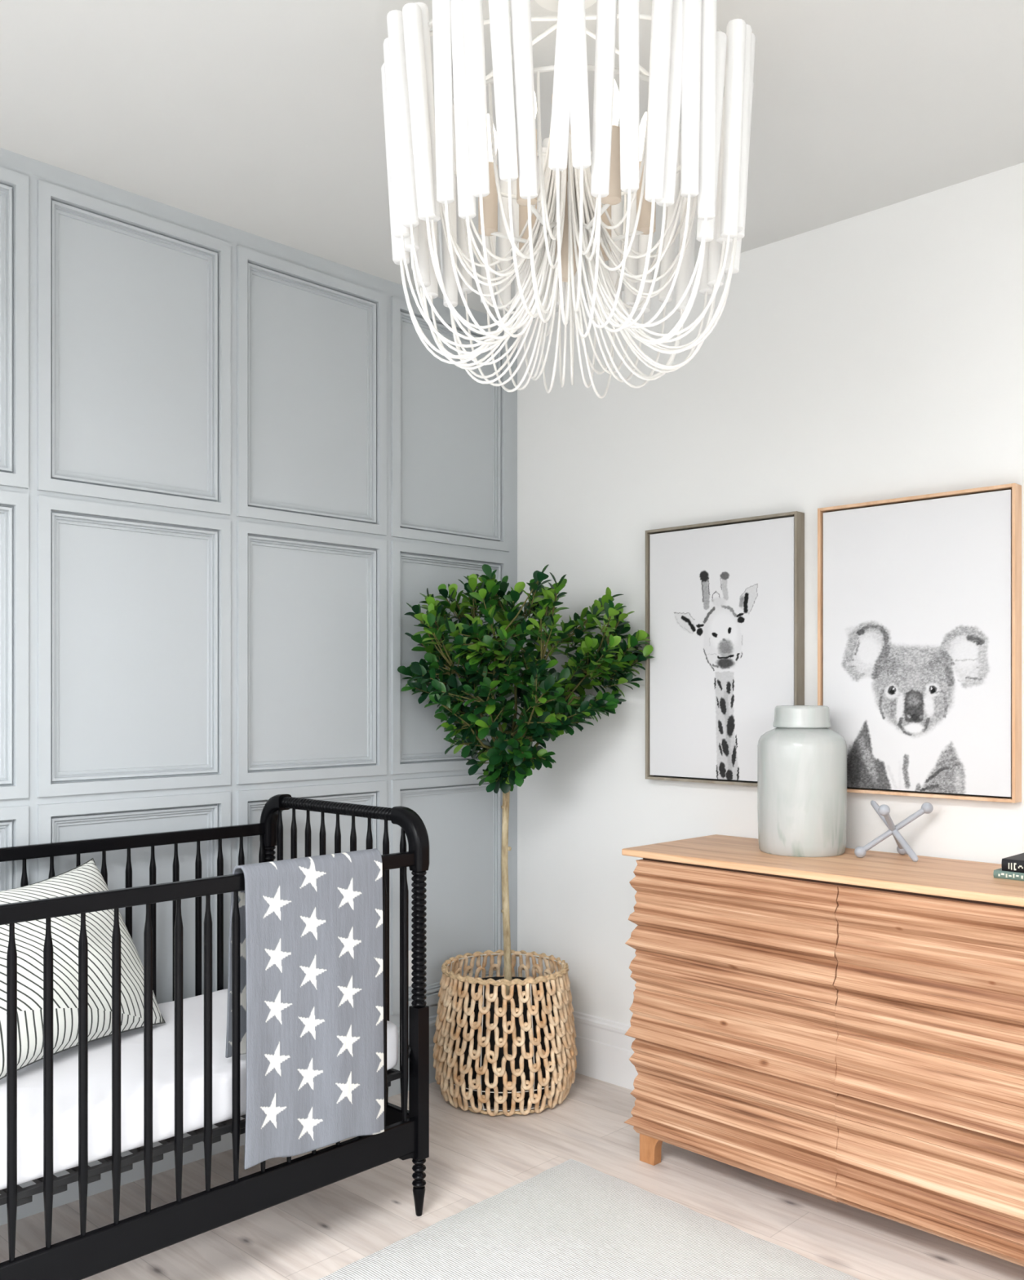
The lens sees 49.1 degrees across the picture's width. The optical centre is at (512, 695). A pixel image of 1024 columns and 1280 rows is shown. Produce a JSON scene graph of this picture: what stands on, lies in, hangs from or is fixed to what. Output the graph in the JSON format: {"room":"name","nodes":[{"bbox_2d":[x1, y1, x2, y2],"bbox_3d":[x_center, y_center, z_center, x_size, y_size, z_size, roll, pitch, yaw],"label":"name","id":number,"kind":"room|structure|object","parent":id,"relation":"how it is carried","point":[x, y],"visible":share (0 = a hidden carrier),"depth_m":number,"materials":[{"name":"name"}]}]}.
{"room":"children's room","nodes":[
{"label":"children's room","id":0,"kind":"room"},
{"bbox_2d":[0,147,517,1025],"bbox_3d":[-1.704,-0.027,2.553,0.159,2.742,4.800,0,0,44],"label":"wall","id":1,"kind":"structure","parent":0,"point":[233,462],"depth_m":3.31,"materials":[{"name":"grey paint"}]},
{"bbox_2d":[0,1014,458,1225],"bbox_3d":[-1.612,1.231,2.534,0.016,0.226,4.700,0,0,44],"label":"baseboard","id":2,"kind":"structure","parent":1,"relation":"attached to","point":[105,1183],"depth_m":3.12,"materials":[{"name":"grey paint"}]},
{"bbox_2d":[408,950,413,986],"bbox_3d":[-0.338,0.939,3.875,0.009,0.124,0.074,0,0,44],"label":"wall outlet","id":3,"kind":"object","parent":1,"relation":"attached to","point":[411,952],"visible":0.06,"depth_m":3.86,"materials":[{"name":"white plastic"}]},
{"bbox_2d":[0,0,1023,323],"bbox_3d":[-0.059,-1.458,1.023,4.750,0.120,5.100,0,0,44],"label":"ceiling","id":4,"kind":"structure","parent":0,"point":[263,118],"depth_m":2.65,"materials":[{"name":"white paint"}]},
{"bbox_2d":[381,0,755,398],"bbox_3d":[0.108,-1.018,2.200,0.723,0.757,0.724,0,0,44],"label":"chandelier","id":5,"kind":"object","parent":4,"relation":"hanging from","point":[545,206],"visible":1,"depth_m":2.00,"materials":[{"name":"white metal"}]},
{"bbox_2d":[0,1072,1023,1279],"bbox_3d":[-0.059,1.394,1.023,4.750,0.100,5.100,0,0,44],"label":"floor","id":6,"kind":"structure","parent":0,"point":[474,1157],"depth_m":2.94,"materials":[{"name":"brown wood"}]},
{"bbox_2d":[0,794,429,1279],"bbox_3d":[-0.964,0.818,2.651,0.734,1.052,1.414,0,0,44],"label":"crib","id":7,"kind":"object","parent":6,"relation":"on","point":[406,1135],"visible":0.66,"depth_m":2.46,"materials":[{"name":"black wood"}]},
{"bbox_2d":[0,988,398,1190],"bbox_3d":[-0.966,0.905,2.657,0.636,0.134,1.318,0,0,44],"label":"mattress","id":8,"kind":"object","parent":7,"relation":"on","point":[65,1063],"visible":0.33,"depth_m":2.46,"materials":[{"name":"white fabric"}]},
{"bbox_2d":[0,857,165,1079],"bbox_3d":[-1.108,0.631,2.661,0.274,0.406,0.547,0,0,25],"label":"throw pillow","id":9,"kind":"object","parent":8,"relation":"on","point":[29,935],"visible":0.66,"depth_m":2.62,"materials":[{"name":"fabric"}]},
{"bbox_2d":[225,848,384,1169],"bbox_3d":[-0.483,0.731,2.660,0.098,0.699,0.404,0,0,44],"label":"blanket","id":10,"kind":"object","parent":7,"relation":"hanging from","point":[312,964],"visible":1,"depth_m":2.63,"materials":[{"name":"grey fabric"}]},
{"bbox_2d":[433,949,577,1115],"bbox_3d":[-0.024,1.121,3.776,0.483,0.442,0.485,0,0,44],"label":"woven basket","id":11,"kind":"object","parent":6,"relation":"on","point":[446,1040],"visible":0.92,"depth_m":3.60,"materials":[{"name":"wicker"}]},
{"bbox_2d":[397,564,654,1107],"bbox_3d":[0.030,0.449,3.724,0.670,1.783,0.663,0,0,44],"label":"potted tree","id":12,"kind":"object","parent":11,"relation":"in","point":[512,757],"visible":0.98,"depth_m":3.68,"materials":[{"name":"green plant"}]},
{"bbox_2d":[317,1158,860,1279],"bbox_3d":[0.063,1.339,1.097,2.842,0.008,3.233,0,0,44],"label":"area rug","id":13,"kind":"object","parent":6,"relation":"on","point":[573,1220],"visible":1,"depth_m":2.73,"materials":[{"name":"white carpet"}]},
{"bbox_2d":[622,834,1023,1266],"bbox_3d":[0.964,0.894,2.946,1.360,0.900,0.490,0,0,45],"label":"dresser","id":14,"kind":"object","parent":6,"relation":"on","point":[848,1028],"visible":1,"depth_m":2.80,"materials":[{"name":"brown wood"}]},
{"bbox_2d":[757,705,847,857],"bbox_3d":[0.827,0.235,3.196,0.247,0.417,0.247,0,0,44],"label":"lidded jar","id":15,"kind":"object","parent":14,"relation":"on","point":[802,762],"visible":1,"depth_m":3.10,"materials":[{"name":"ceramic"}]},
{"bbox_2d":[854,800,933,862],"bbox_3d":[1.042,0.366,3.060,0.178,0.154,0.200,0,0,44],"label":"ornament","id":16,"kind":"object","parent":14,"relation":"on","point":[883,811],"visible":1,"depth_m":3.05,"materials":[{"name":"white metal"}]},
{"bbox_2d":[993,867,1023,880],"bbox_3d":[1.320,0.434,2.711,0.240,0.018,0.174,0,0,44],"label":"book","id":17,"kind":"object","parent":14,"relation":"on","point":[999,873],"visible":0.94,"depth_m":2.71,"materials":[{"name":"green paper"}]},
{"bbox_2d":[1001,853,1023,872],"bbox_3d":[1.318,0.410,2.704,0.210,0.029,0.154,0,0,44],"label":"book","id":18,"kind":"object","parent":17,"relation":"on","point":[1015,863],"visible":1,"depth_m":2.71,"materials":[{"name":"black paper"}]},
{"bbox_2d":[517,162,1023,1025],"bbox_3d":[1.632,-0.027,2.762,4.750,2.742,0.150,0,0,44],"label":"wall","id":19,"kind":"structure","parent":0,"point":[878,354],"depth_m":3.53,"materials":[{"name":"white paint"}]},
{"bbox_2d":[555,1010,638,1089],"bbox_3d":[1.574,1.237,2.702,4.350,0.214,0.016,0,0,44],"label":"baseboard","id":20,"kind":"structure","parent":19,"relation":"attached to","point":[604,1050],"depth_m":3.91,"materials":[{"name":"white paint"}]},
{"bbox_2d":[645,511,804,786],"bbox_3d":[0.664,-0.137,3.565,0.567,0.830,0.046,0,0,44],"label":"framed print","id":21,"kind":"object","parent":19,"relation":"attached to","point":[725,600],"visible":0.95,"depth_m":3.55,"materials":[{"name":"white paper"}]},
{"bbox_2d":[817,483,1022,803],"bbox_3d":[1.119,-0.137,3.122,0.566,0.830,0.046,0,0,44],"label":"framed print","id":22,"kind":"object","parent":19,"relation":"attached to","point":[920,597],"visible":0.97,"depth_m":3.09,"materials":[{"name":"white paper"}]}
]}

